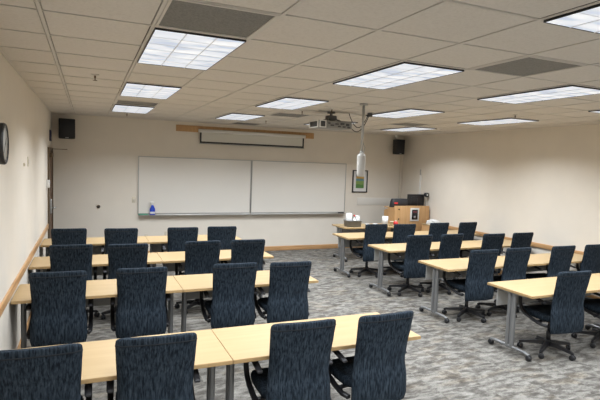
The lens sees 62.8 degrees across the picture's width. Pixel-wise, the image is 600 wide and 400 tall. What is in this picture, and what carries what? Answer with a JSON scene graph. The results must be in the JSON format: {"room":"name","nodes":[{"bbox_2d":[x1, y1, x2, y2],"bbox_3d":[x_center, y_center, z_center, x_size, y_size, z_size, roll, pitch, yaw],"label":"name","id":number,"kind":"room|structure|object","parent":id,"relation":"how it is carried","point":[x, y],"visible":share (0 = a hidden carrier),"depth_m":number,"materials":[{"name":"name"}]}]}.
{"room":"classroom","nodes":[
{"label":"classroom","id":0,"kind":"room"},
{"bbox_2d":[0,53,51,349],"bbox_3d":[-2.349,0.190,3.677,0.100,3.050,12.953,0,5,-23],"label":"wall","id":1,"kind":"structure","parent":0,"point":[23,190],"depth_m":5.02,"materials":[{"name":"beige paint"}]},
{"bbox_2d":[0,123,8,164],"bbox_3d":[-2.285,-0.430,3.751,0.072,0.320,0.320,0,5,-23],"label":"wall clock","id":2,"kind":"object","parent":1,"relation":"attached to","point":[4,136],"visible":1,"depth_m":3.72,"materials":[{"name":"black plastic"}]},
{"bbox_2d":[17,312,30,348],"bbox_3d":[-2.127,1.696,3.300,0.018,0.120,11.840,0,5,-23],"label":"baseboard","id":3,"kind":"structure","parent":1,"relation":"attached to","point":[28,320],"depth_m":5.64,"materials":[{"name":"brown wood"}]},
{"bbox_2d":[0,224,48,316],"bbox_3d":[-2.100,0.945,3.244,0.018,0.083,11.840,0,5,-23],"label":"trim","id":4,"kind":"structure","parent":1,"relation":"attached to","point":[6,299],"depth_m":5.03,"materials":[{"name":"brown wood"}]},
{"bbox_2d":[46,180,49,187],"bbox_3d":[-4.299,-0.276,8.393,0.055,0.130,0.120,0,5,-23],"label":"card reader","id":5,"kind":"object","parent":1,"relation":"attached to","point":[47,181],"visible":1,"depth_m":8.34,"materials":[{"name":"white plastic"}]},
{"bbox_2d":[49,130,51,140],"bbox_3d":[-4.621,-1.193,9.100,0.020,0.200,0.300,0,5,-23],"label":"door sign","id":6,"kind":"object","parent":1,"relation":"attached to","point":[50,131],"visible":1,"depth_m":8.97,"materials":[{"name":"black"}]},
{"bbox_2d":[47,147,66,238],"bbox_3d":[-4.514,0.130,9.172,0.322,2.200,1.030,0,5,-23],"label":"door","id":7,"kind":"structure","parent":1,"relation":"in","point":[49,149],"depth_m":8.83,"materials":[{"name":"brown wood"}]},
{"bbox_2d":[52,113,403,250],"bbox_3d":[-1.120,-0.309,11.295,8.394,3.000,0.100,0,5,-23],"label":"wall","id":8,"kind":"structure","parent":0,"point":[99,166],"depth_m":10.51,"materials":[{"name":"beige paint"}]},
{"bbox_2d":[59,118,74,138],"bbox_3d":[-4.514,-1.375,9.499,0.287,0.380,0.276,0,5,-29],"label":"wall speaker","id":9,"kind":"object","parent":8,"relation":"attached to","point":[66,126],"visible":1,"depth_m":9.38,"materials":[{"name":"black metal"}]},
{"bbox_2d":[138,156,251,215],"bbox_3d":[-2.236,-0.290,10.699,2.455,1.237,0.112,0,5,-23],"label":"whiteboard","id":10,"kind":"object","parent":8,"relation":"attached to","point":[175,185],"visible":1,"depth_m":10.70,"materials":[{"name":"silver metal"}]},
{"bbox_2d":[150,201,154,214],"bbox_3d":[-3.108,0.175,10.348,0.113,0.287,0.054,0,5,-23],"label":"spray bottle","id":11,"kind":"object","parent":10,"relation":"on","point":[152,208],"visible":1,"depth_m":10.33,"materials":[{"name":"blue plastic"}]},
{"bbox_2d":[138,214,250,215],"bbox_3d":[-2.252,0.319,10.730,2.435,0.017,0.082,0,5,-23],"label":"marker tray","id":12,"kind":"object","parent":10,"relation":"on","point":[149,214],"depth_m":10.72,"materials":[{"name":"silver metal"}]},
{"bbox_2d":[93,244,362,254],"bbox_3d":[-1.148,1.139,11.348,8.154,0.105,0.018,0,5,-23],"label":"baseboard","id":13,"kind":"structure","parent":8,"relation":"attached to","point":[321,246],"depth_m":11.83,"materials":[{"name":"brown wood"}]},
{"bbox_2d":[176,125,313,138],"bbox_3d":[-1.155,-1.532,11.100,3.230,0.135,0.028,0,5,-23],"label":"plank","id":14,"kind":"object","parent":8,"relation":"attached to","point":[187,128],"visible":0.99,"depth_m":10.94,"materials":[{"name":"brown wood"}]},
{"bbox_2d":[198,129,305,148],"bbox_3d":[-1.034,-1.371,11.083,2.510,0.317,0.072,0,5,-23],"label":"projection screen","id":15,"kind":"object","parent":14,"relation":"attached to","point":[207,136],"visible":1,"depth_m":11.04,"materials":[{"name":"beige fabric"}]},
{"bbox_2d":[250,160,346,214],"bbox_3d":[0.020,-0.283,11.673,2.440,1.237,0.112,0,5,-23],"label":"whiteboard","id":16,"kind":"object","parent":8,"relation":"attached to","point":[277,187],"visible":1,"depth_m":11.67,"materials":[{"name":"silver metal"}]},
{"bbox_2d":[252,213,345,214],"bbox_3d":[0.004,0.327,11.705,2.420,0.017,0.082,0,5,-23],"label":"marker tray","id":17,"kind":"object","parent":16,"relation":"on","point":[259,213],"depth_m":11.68,"materials":[{"name":"silver metal"}]},
{"bbox_2d":[352,170,367,192],"bbox_3d":[1.506,-0.469,12.344,0.430,0.560,0.028,0,5,-23],"label":"framed picture","id":18,"kind":"object","parent":8,"relation":"attached to","point":[359,184],"visible":0.9,"depth_m":12.35,"materials":[{"name":"black plastic"}]},
{"bbox_2d":[356,174,363,187],"bbox_3d":[1.506,-0.479,12.344,0.230,0.360,0.002,0,5,-23],"label":"print","id":19,"kind":"object","parent":18,"relation":"attached to","point":[359,180],"depth_m":12.35},
{"bbox_2d":[357,198,391,204],"bbox_3d":[2.022,0.035,12.620,1.280,0.182,0.012,0,5,-23],"label":"wall strip","id":20,"kind":"object","parent":8,"relation":"attached to","point":[360,201],"visible":0.64,"depth_m":12.56,"materials":[{"name":"beige paint"}]},
{"bbox_2d":[393,139,404,153],"bbox_3d":[2.488,-1.349,12.512,0.248,0.370,0.286,0,5,-23],"label":"wall speaker","id":21,"kind":"object","parent":8,"relation":"attached to","point":[398,145],"visible":1,"depth_m":12.39,"materials":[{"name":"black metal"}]},
{"bbox_2d":[397,140,404,152],"bbox_3d":[2.543,-1.349,12.384,0.226,0.323,0.008,0,5,-23],"label":"grille","id":22,"kind":"object","parent":21,"relation":"attached to","point":[400,143],"depth_m":12.38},
{"bbox_2d":[398,155,401,197],"bbox_3d":[2.600,-0.606,12.807,0.035,1.108,0.022,0,5,-23],"label":"cable raceway","id":23,"kind":"object","parent":8,"relation":"attached to","point":[400,155],"visible":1,"depth_m":12.79,"materials":[{"name":"beige plastic"}]},
{"bbox_2d":[0,0,599,135],"bbox_3d":[1.509,-1.217,5.215,8.394,0.160,13.153,0,5,-23],"label":"ceiling","id":24,"kind":"structure","parent":0,"point":[55,46],"depth_m":3.79,"materials":[{"name":"tile"}]},
{"bbox_2d":[110,104,155,113],"bbox_3d":[-2.780,-1.534,8.128,0.630,0.086,1.239,0,5,-23],"label":"ceiling light","id":25,"kind":"object","parent":24,"relation":"attached to","point":[115,107],"visible":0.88,"depth_m":8.02,"materials":[{"name":"grey plastic"}]},
{"bbox_2d":[115,100,159,106],"bbox_3d":[-2.420,-1.436,7.293,0.587,0.015,0.587,0,5,-23],"label":"ceiling vent","id":26,"kind":"object","parent":24,"relation":"in","point":[122,102],"visible":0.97,"depth_m":7.31,"materials":[{"name":"grey metal"}]},
{"bbox_2d":[118,81,183,99],"bbox_3d":[-1.817,-1.333,5.897,0.630,0.086,1.239,0,5,-23],"label":"ceiling light","id":27,"kind":"object","parent":24,"relation":"attached to","point":[130,89],"visible":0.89,"depth_m":5.74,"materials":[{"name":"grey plastic"}]},
{"bbox_2d":[134,26,250,70],"bbox_3d":[-0.855,-1.133,3.665,0.630,0.086,1.239,0,5,-23],"label":"ceiling light","id":28,"kind":"object","parent":24,"relation":"attached to","point":[168,47],"visible":0.89,"depth_m":3.51,"materials":[{"name":"grey plastic"}]},
{"bbox_2d":[155,0,279,38],"bbox_3d":[-0.494,-1.035,2.830,0.587,0.015,0.587,0,5,-23],"label":"ceiling vent","id":29,"kind":"object","parent":24,"relation":"in","point":[185,15],"visible":0.97,"depth_m":2.80,"materials":[{"name":"grey metal"}]},
{"bbox_2d":[214,113,265,120],"bbox_3d":[-1.101,-1.528,8.853,0.630,0.086,1.239,0,5,-23],"label":"ceiling light","id":30,"kind":"object","parent":24,"relation":"attached to","point":[229,116],"visible":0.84,"depth_m":8.73,"materials":[{"name":"grey plastic"}]},
{"bbox_2d":[231,122,261,125],"bbox_3d":[-1.144,-1.629,10.491,0.587,0.015,0.587,0,5,-23],"label":"ceiling vent","id":31,"kind":"object","parent":24,"relation":"in","point":[237,123],"visible":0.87,"depth_m":10.51,"materials":[{"name":"grey metal"}]},
{"bbox_2d":[267,113,311,117],"bbox_3d":[-0.181,-1.428,8.259,0.587,0.015,0.587,0,5,-23],"label":"ceiling vent","id":32,"kind":"object","parent":24,"relation":"in","point":[275,114],"visible":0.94,"depth_m":8.28,"materials":[{"name":"grey"}]},
{"bbox_2d":[254,96,329,109],"bbox_3d":[-0.138,-1.327,6.622,0.630,0.086,1.239,0,5,-23],"label":"ceiling light","id":33,"kind":"object","parent":24,"relation":"attached to","point":[289,103],"visible":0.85,"depth_m":6.47,"materials":[{"name":"grey plastic"}]},
{"bbox_2d":[309,111,351,129],"bbox_3d":[0.463,-1.220,7.522,0.574,0.259,0.389,0,5,-23],"label":"ceiling projector","id":34,"kind":"object","parent":24,"relation":"hanging from","point":[325,123],"visible":0.99,"depth_m":7.41,"materials":[{"name":"white plastic"}]},
{"bbox_2d":[357,103,367,176],"bbox_3d":[0.813,-0.778,6.423,0.112,0.950,0.112,0,5,-23],"label":"pole","id":35,"kind":"object","parent":24,"relation":"hanging from","point":[361,158],"visible":1,"depth_m":6.40,"materials":[{"name":"silver metal"}]},
{"bbox_2d":[330,60,467,89],"bbox_3d":[0.825,-1.127,4.390,0.630,0.086,1.239,0,5,-23],"label":"ceiling light","id":36,"kind":"object","parent":24,"relation":"attached to","point":[399,73],"visible":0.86,"depth_m":4.23,"materials":[{"name":"grey plastic"}]},
{"bbox_2d":[366,108,445,117],"bbox_3d":[1.541,-1.322,7.347,0.630,0.086,1.239,0,5,-23],"label":"ceiling light","id":37,"kind":"object","parent":24,"relation":"attached to","point":[407,112],"visible":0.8,"depth_m":7.18,"materials":[{"name":"grey plastic"}]},
{"bbox_2d":[379,126,437,131],"bbox_3d":[2.257,-1.516,10.303,0.630,0.086,1.239,0,5,-23],"label":"ceiling light","id":38,"kind":"object","parent":24,"relation":"attached to","point":[415,128],"visible":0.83,"depth_m":10.17,"materials":[{"name":"grey plastic"}]},
{"bbox_2d":[388,123,430,126],"bbox_3d":[2.057,-1.420,9.226,0.587,0.015,0.587,0,5,-23],"label":"ceiling vent","id":39,"kind":"object","parent":24,"relation":"in","point":[399,124],"visible":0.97,"depth_m":9.27,"materials":[{"name":"grey metal"}]},
{"bbox_2d":[456,117,540,125],"bbox_3d":[3.220,-1.316,8.072,0.630,0.086,1.239,0,5,-23],"label":"ceiling light","id":40,"kind":"object","parent":24,"relation":"attached to","point":[508,120],"visible":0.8,"depth_m":7.97,"materials":[{"name":"grey plastic"}]},
{"bbox_2d":[470,56,586,76],"bbox_3d":[1.744,-1.027,3.797,0.587,0.015,0.587,0,5,-23],"label":"ceiling vent","id":41,"kind":"object","parent":24,"relation":"in","point":[527,66],"visible":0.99,"depth_m":3.78,"materials":[{"name":"grey metal"}]},
{"bbox_2d":[475,84,599,103],"bbox_3d":[2.503,-1.121,5.115,0.630,0.086,1.239,0,5,-23],"label":"ceiling light","id":42,"kind":"object","parent":24,"relation":"attached to","point":[568,90],"visible":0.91,"depth_m":5.00,"materials":[{"name":"grey plastic"}]},
{"bbox_2d":[536,0,599,33],"bbox_3d":[1.787,-0.926,2.159,0.630,0.086,1.239,0,5,-23],"label":"ceiling light","id":43,"kind":"object","parent":24,"relation":"attached to","point":[586,17],"visible":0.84,"depth_m":2.52,"materials":[{"name":"grey plastic"}]},
{"bbox_2d":[586,109,599,112],"bbox_3d":[4.182,-1.115,5.840,0.630,0.086,1.239,0,5,-23],"label":"ceiling light","id":44,"kind":"object","parent":24,"relation":"attached to","point":[596,110],"visible":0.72,"depth_m":6.22,"materials":[{"name":"grey plastic"}]},
{"bbox_2d":[27,247,599,399],"bbox_3d":[1.402,1.773,5.438,8.394,0.100,13.153,0,5,-23],"label":"floor","id":45,"kind":"structure","parent":0,"point":[453,360],"depth_m":5.83,"materials":[{"name":"carpet"}]},
{"bbox_2d":[0,343,91,399],"bbox_3d":[-1.569,1.290,3.018,0.613,1.008,0.656,0,5,-22],"label":"office chair","id":46,"kind":"object","parent":45,"relation":"on","point":[49,372],"visible":0.83,"depth_m":2.72,"materials":[{"name":"blue fabric"}]},
{"bbox_2d":[25,270,93,346],"bbox_3d":[-2.312,1.130,4.797,0.613,1.008,0.656,0,5,-21],"label":"office chair","id":47,"kind":"object","parent":45,"relation":"on","point":[59,315],"visible":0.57,"depth_m":4.52,"materials":[{"name":"blue fabric"}]},
{"bbox_2d":[48,228,86,252],"bbox_3d":[-3.464,0.891,7.453,0.613,1.008,0.656,0,5,-21],"label":"office chair","id":48,"kind":"object","parent":45,"relation":"on","point":[69,236],"visible":0.16,"depth_m":7.14,"materials":[{"name":"blue fabric"}]},
{"bbox_2d":[46,244,99,316],"bbox_3d":[-2.841,1.009,6.170,0.613,1.008,0.656,0,5,-22],"label":"office chair","id":49,"kind":"object","parent":45,"relation":"on","point":[76,257],"visible":0.32,"depth_m":5.88,"materials":[{"name":"blue fabric"}]},
{"bbox_2d":[40,236,148,256],"bbox_3d":[-3.236,1.009,7.814,1.533,0.739,0.650,0,5,-23],"label":"table","id":50,"kind":"object","parent":45,"relation":"on","point":[97,242],"visible":0.33,"depth_m":7.78,"materials":[{"name":"beige laminate"}]},
{"bbox_2d":[29,252,162,275],"bbox_3d":[-2.626,1.136,6.400,1.533,0.739,0.650,0,5,-23],"label":"table","id":51,"kind":"object","parent":45,"relation":"on","point":[98,261],"visible":0.33,"depth_m":6.33,"materials":[{"name":"beige laminate"}]},
{"bbox_2d":[10,276,182,348],"bbox_3d":[-2.041,1.257,5.046,1.533,0.739,0.650,0,5,-23],"label":"table","id":52,"kind":"object","parent":45,"relation":"on","point":[101,291],"visible":0.3,"depth_m":4.96,"materials":[{"name":"beige laminate"}]},
{"bbox_2d":[101,228,137,253],"bbox_3d":[-2.795,0.901,7.640,0.602,1.008,0.627,0,5,-20],"label":"office chair","id":53,"kind":"object","parent":45,"relation":"on","point":[112,235],"visible":0.21,"depth_m":7.34,"materials":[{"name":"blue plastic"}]},
{"bbox_2d":[12,329,232,399],"bbox_3d":[-1.293,1.413,3.312,1.533,0.739,0.650,0,5,-23],"label":"table","id":54,"kind":"object","parent":45,"relation":"on","point":[99,357],"visible":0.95,"depth_m":3.34,"materials":[{"name":"brown wood"}]},
{"bbox_2d":[101,243,149,319],"bbox_3d":[-2.244,1.018,6.337,0.602,1.008,0.627,0,5,-22],"label":"office chair","id":55,"kind":"object","parent":45,"relation":"on","point":[119,255],"visible":0.37,"depth_m":6.05,"materials":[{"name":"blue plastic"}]},
{"bbox_2d":[110,267,170,337],"bbox_3d":[-1.655,1.135,5.055,0.602,1.008,0.627,0,5,-21],"label":"office chair","id":56,"kind":"object","parent":45,"relation":"on","point":[142,298],"visible":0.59,"depth_m":4.80,"materials":[{"name":"blue fabric"}]},
{"bbox_2d":[106,332,200,399],"bbox_3d":[-0.981,1.294,3.246,0.602,1.008,0.627,0,5,-20],"label":"office chair","id":57,"kind":"object","parent":45,"relation":"on","point":[161,367],"visible":0.94,"depth_m":2.97,"materials":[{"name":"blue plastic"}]},
{"bbox_2d":[161,227,197,274],"bbox_3d":[-1.932,0.905,8.006,0.613,1.008,0.656,0,5,-20],"label":"office chair","id":58,"kind":"object","parent":45,"relation":"on","point":[177,237],"visible":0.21,"depth_m":7.69,"materials":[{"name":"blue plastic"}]},
{"bbox_2d":[145,235,241,266],"bbox_3d":[-1.826,1.014,8.423,1.533,0.739,0.650,0,5,-23],"label":"table","id":59,"kind":"object","parent":45,"relation":"on","point":[155,242],"visible":0.2,"depth_m":8.28,"materials":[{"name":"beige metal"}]},
{"bbox_2d":[174,240,220,313],"bbox_3d":[-1.387,1.016,6.777,0.613,1.008,0.656,0,5,-23],"label":"office chair","id":60,"kind":"object","parent":45,"relation":"on","point":[200,256],"visible":0.48,"depth_m":6.49,"materials":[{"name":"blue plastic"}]},
{"bbox_2d":[157,250,273,311],"bbox_3d":[-1.216,1.141,7.009,1.533,0.739,0.650,0,5,-23],"label":"table","id":61,"kind":"object","parent":45,"relation":"on","point":[169,259],"visible":0.34,"depth_m":6.92,"materials":[{"name":"beige wood"}]},
{"bbox_2d":[207,226,236,249],"bbox_3d":[-1.381,0.906,8.251,0.602,1.008,0.627,0,5,-20],"label":"office chair","id":62,"kind":"object","parent":45,"relation":"on","point":[225,234],"visible":0.29,"depth_m":7.97,"materials":[{"name":"blue fabric"}]},
{"bbox_2d":[200,262,257,328],"bbox_3d":[-0.778,1.137,5.443,0.613,1.008,0.656,0,5,-21],"label":"office chair","id":63,"kind":"object","parent":45,"relation":"on","point":[232,304],"visible":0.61,"depth_m":5.16,"materials":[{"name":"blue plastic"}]},
{"bbox_2d":[221,239,265,300],"bbox_3d":[-0.821,1.018,7.016,0.602,1.008,0.627,1,5,-19],"label":"office chair","id":64,"kind":"object","parent":45,"relation":"on","point":[247,250],"visible":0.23,"depth_m":6.73,"materials":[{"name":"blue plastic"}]},
{"bbox_2d":[173,270,318,331],"bbox_3d":[-0.631,1.262,5.655,1.533,0.739,0.650,0,5,-23],"label":"table","id":65,"kind":"object","parent":45,"relation":"on","point":[191,285],"visible":0.22,"depth_m":5.43,"materials":[{"name":"beige wood"}]},
{"bbox_2d":[254,261,311,322],"bbox_3d":[-0.216,1.146,5.595,0.602,1.008,0.627,0,5,-20],"label":"office chair","id":66,"kind":"object","parent":45,"relation":"on","point":[287,299],"visible":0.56,"depth_m":5.34,"materials":[{"name":"blue fabric"}]},
{"bbox_2d":[243,319,335,399],"bbox_3d":[-0.077,1.297,3.629,0.613,1.008,0.656,0,5,-21],"label":"office chair","id":67,"kind":"object","parent":45,"relation":"on","point":[300,360],"visible":0.93,"depth_m":3.35,"materials":[{"name":"blue fabric"}]},
{"bbox_2d":[212,312,420,399],"bbox_3d":[0.117,1.418,3.921,1.533,0.739,0.650,0,5,-23],"label":"table","id":68,"kind":"object","parent":45,"relation":"on","point":[249,343],"visible":0.31,"depth_m":3.71,"materials":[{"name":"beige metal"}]},
{"bbox_2d":[332,232,392,277],"bbox_3d":[1.461,1.044,9.593,1.565,0.739,0.650,0,5,-23],"label":"table","id":69,"kind":"object","parent":45,"relation":"on","point":[343,238],"visible":0.47,"depth_m":9.39,"materials":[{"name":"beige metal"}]},
{"bbox_2d":[332,223,393,261],"bbox_3d":[1.506,0.938,11.034,1.480,0.739,0.650,0,5,-23],"label":"table","id":70,"kind":"object","parent":45,"relation":"on","point":[341,228],"visible":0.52,"depth_m":10.96,"materials":[{"name":"brown wood"}]},
{"bbox_2d":[343,219,361,226],"bbox_3d":[1.150,0.505,10.727,0.379,0.142,0.293,0,5,-23],"label":"bin","id":71,"kind":"object","parent":70,"relation":"on","point":[347,223],"visible":0.79,"depth_m":10.62,"materials":[{"name":"grey plastic"}]},
{"bbox_2d":[346,213,351,220],"bbox_3d":[1.064,0.424,10.704,0.132,0.275,0.132,0,5,-23],"label":"paper towel roll","id":72,"kind":"object","parent":71,"relation":"in","point":[348,215],"visible":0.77,"depth_m":10.64,"materials":[{"name":"white paper"}]},
{"bbox_2d":[382,216,387,223],"bbox_3d":[1.913,0.472,11.053,0.136,0.215,0.136,0,5,-23],"label":"roll","id":73,"kind":"object","parent":70,"relation":"on","point":[384,218],"visible":0.66,"depth_m":10.99,"materials":[{"name":"white paper"}]},
{"bbox_2d":[349,224,387,277],"bbox_3d":[1.305,0.921,9.342,0.613,1.008,0.642,0,5,-23],"label":"office chair","id":74,"kind":"object","parent":45,"relation":"on","point":[374,233],"visible":0.72,"depth_m":9.07,"materials":[{"name":"blue fabric"}]},
{"bbox_2d":[329,311,413,399],"bbox_3d":[0.494,1.301,3.849,0.602,1.008,0.627,0,5,-24],"label":"office chair","id":75,"kind":"object","parent":45,"relation":"on","point":[377,369],"visible":0.89,"depth_m":3.60,"materials":[{"name":"blue fabric"}]},
{"bbox_2d":[383,224,415,276],"bbox_3d":[1.874,0.930,9.492,0.616,1.008,0.607,1,5,-19],"label":"office chair","id":76,"kind":"object","parent":45,"relation":"on","point":[400,231],"visible":0.36,"depth_m":9.21,"materials":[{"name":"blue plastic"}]},
{"bbox_2d":[384,206,428,231],"bbox_3d":[2.537,0.704,11.777,0.980,1.170,0.446,0,5,-23],"label":"lectern","id":77,"kind":"object","parent":45,"relation":"on","point":[401,214],"visible":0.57,"depth_m":11.53,"materials":[{"name":"brown wood"}]},
{"bbox_2d":[389,198,407,206],"bbox_3d":[2.327,0.068,11.585,0.451,0.200,0.178,0,5,-23],"label":"case","id":78,"kind":"object","parent":77,"relation":"on","point":[394,201],"visible":0.87,"depth_m":11.51,"materials":[{"name":"grey plastic"}]},
{"bbox_2d":[410,208,418,220],"bbox_3d":[2.699,0.344,11.567,0.250,0.310,0.019,0,5,-23],"label":"panel","id":79,"kind":"object","parent":77,"relation":"attached to","point":[414,212],"visible":1,"depth_m":11.56,"materials":[{"name":"grey"}]},
{"bbox_2d":[407,194,423,205],"bbox_3d":[2.786,0.013,11.836,0.476,0.305,0.180,0,5,-23],"label":"monitor","id":80,"kind":"object","parent":77,"relation":"on","point":[413,199],"visible":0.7,"depth_m":11.80,"materials":[{"name":"black plastic"}]},
{"bbox_2d":[387,235,432,296],"bbox_3d":[1.812,1.032,8.095,0.613,1.008,0.642,0,5,-20],"label":"office chair","id":81,"kind":"object","parent":45,"relation":"on","point":[418,247],"visible":0.93,"depth_m":7.83,"materials":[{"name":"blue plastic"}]},
{"bbox_2d":[368,242,466,295],"bbox_3d":[1.982,1.152,8.385,1.565,0.739,0.650,0,5,-23],"label":"table","id":82,"kind":"object","parent":45,"relation":"on","point":[381,251],"visible":0.52,"depth_m":8.22,"materials":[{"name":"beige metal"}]},
{"bbox_2d":[421,223,437,258],"bbox_3d":[3.066,0.950,11.430,0.338,0.770,0.420,0,5,-23],"label":"base cabinet","id":83,"kind":"object","parent":45,"relation":"on","point":[425,227],"visible":0.22,"depth_m":11.38,"materials":[{"name":"brown wood"}]},
{"bbox_2d":[426,219,438,224],"bbox_3d":[3.090,0.507,11.392,0.350,0.118,0.226,0,5,-23],"label":"plastic bag","id":84,"kind":"object","parent":83,"relation":"on","point":[430,220],"visible":0.72,"depth_m":11.33,"materials":[{"name":"white plastic"}]},
{"bbox_2d":[428,222,448,257],"bbox_3d":[2.621,0.923,9.941,0.613,1.008,0.656,0,5,-24],"label":"office chair","id":85,"kind":"object","parent":45,"relation":"on","point":[435,229],"visible":0.21,"depth_m":9.63,"materials":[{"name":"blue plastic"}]},
{"bbox_2d":[418,234,463,294],"bbox_3d":[2.377,1.035,8.321,0.616,1.008,0.607,0,5,-25],"label":"office chair","id":86,"kind":"object","parent":45,"relation":"on","point":[450,244],"visible":0.52,"depth_m":8.07,"materials":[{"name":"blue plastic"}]},
{"bbox_2d":[414,230,479,257],"bbox_3d":[2.885,1.049,10.208,1.532,0.739,0.650,0,5,-23],"label":"table","id":87,"kind":"object","parent":45,"relation":"on","point":[449,231],"visible":0.04,"depth_m":10.17,"materials":[{"name":"beige wood"}]},
{"bbox_2d":[458,222,476,240],"bbox_3d":[3.259,0.927,10.200,0.602,1.008,0.627,0,5,-25],"label":"office chair","id":88,"kind":"object","parent":45,"relation":"on","point":[468,229],"visible":0.22,"depth_m":9.93,"materials":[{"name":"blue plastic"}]},
{"bbox_2d":[442,249,498,322],"bbox_3d":[2.376,1.143,6.878,0.613,1.008,0.642,0,5,-20],"label":"office chair","id":89,"kind":"object","parent":45,"relation":"on","point":[481,264],"visible":0.99,"depth_m":6.62,"materials":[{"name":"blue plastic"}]},
{"bbox_2d":[418,256,534,322],"bbox_3d":[2.531,1.266,7.113,1.565,0.739,0.650,0,5,-23],"label":"table","id":90,"kind":"object","parent":45,"relation":"on","point":[435,268],"visible":0.63,"depth_m":6.89,"materials":[{"name":"brown wood"}]},
{"bbox_2d":[460,233,504,289],"bbox_3d":[3.167,1.043,8.591,0.613,1.008,0.656,0,5,-22],"label":"office chair","id":91,"kind":"object","parent":45,"relation":"on","point":[489,241],"visible":0.18,"depth_m":8.28,"materials":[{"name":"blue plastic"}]},
{"bbox_2d":[443,239,531,281],"bbox_3d":[3.406,1.157,9.000,1.532,0.739,0.650,0,5,-23],"label":"table","id":92,"kind":"object","parent":45,"relation":"on","point":[475,244],"visible":0.1,"depth_m":8.91,"materials":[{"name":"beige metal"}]},
{"bbox_2d":[475,247,531,317],"bbox_3d":[2.942,1.144,7.127,0.616,1.008,0.607,0,5,-23],"label":"office chair","id":93,"kind":"object","parent":45,"relation":"on","point":[516,260],"visible":0.57,"depth_m":6.88,"materials":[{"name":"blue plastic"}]},
{"bbox_2d":[501,232,533,252],"bbox_3d":[3.764,1.046,8.844,0.602,1.008,0.627,0,5,-22],"label":"office chair","id":94,"kind":"object","parent":45,"relation":"on","point":[519,240],"visible":0.25,"depth_m":8.54,"materials":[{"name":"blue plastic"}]},
{"bbox_2d":[487,274,599,361],"bbox_3d":[3.182,1.377,5.939,1.830,0.739,0.650,0,5,-23],"label":"table","id":95,"kind":"object","parent":45,"relation":"on","point":[508,292],"visible":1,"depth_m":5.67,"materials":[{"name":"brown wood"}]},
{"bbox_2d":[503,253,592,305],"bbox_3d":[3.955,1.272,7.728,1.532,0.739,0.650,0,5,-23],"label":"table","id":96,"kind":"object","parent":45,"relation":"on","point":[540,260],"visible":0.11,"depth_m":7.69,"materials":[{"name":"brown wood"}]},
{"bbox_2d":[523,245,575,304],"bbox_3d":[3.748,1.146,7.485,0.613,1.008,0.656,0,5,-22],"label":"office chair","id":97,"kind":"object","parent":45,"relation":"on","point":[561,257],"visible":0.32,"depth_m":7.19,"materials":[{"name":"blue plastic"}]},
{"bbox_2d":[517,271,591,360],"bbox_3d":[2.906,1.253,5.651,0.613,1.008,0.642,1,4,-18],"label":"office chair","id":98,"kind":"object","parent":45,"relation":"on","point":[565,315],"visible":0.95,"depth_m":5.40,"materials":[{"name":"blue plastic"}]},
{"bbox_2d":[569,244,599,299],"bbox_3d":[4.357,1.150,7.732,0.602,1.008,0.627,0,5,-23],"label":"office chair","id":99,"kind":"object","parent":45,"relation":"on","point":[590,260],"visible":0.24,"depth_m":7.44,"materials":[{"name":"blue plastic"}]},
{"bbox_2d":[571,292,599,347],"bbox_3d":[3.743,1.258,5.991,0.616,1.008,0.607,0,5,-23],"label":"office chair","id":100,"kind":"object","parent":45,"relation":"on","point":[591,306],"visible":0.76,"depth_m":5.97,"materials":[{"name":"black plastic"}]},
{"bbox_2d":[401,124,599,296],"bbox_3d":[5.266,0.217,6.965,0.100,3.050,12.953,0,5,-23],"label":"wall","id":101,"kind":"structure","parent":0,"point":[544,182],"depth_m":9.44,"materials":[{"name":"beige paint"}]},
{"bbox_2d":[419,169,420,193],"bbox_3d":[2.954,-0.137,12.158,0.030,1.240,0.050,0,5,-23],"label":"cable raceway","id":102,"kind":"object","parent":101,"relation":"attached to","point":[420,169],"visible":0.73,"depth_m":12.13,"materials":[{"name":"white plastic"}]},
{"bbox_2d":[448,226,583,254],"bbox_3d":[5.181,0.999,6.999,0.024,0.080,12.953,0,5,-23],"label":"trim","id":103,"kind":"structure","parent":101,"relation":"attached to","point":[534,244],"depth_m":8.99,"materials":[{"name":"brown wood"}]},
{"bbox_2d":[498,270,599,298],"bbox_3d":[5.159,1.684,7.051,0.018,0.105,12.953,0,5,-23],"label":"baseboard","id":104,"kind":"structure","parent":101,"relation":"attached to","point":[590,296],"depth_m":8.00,"materials":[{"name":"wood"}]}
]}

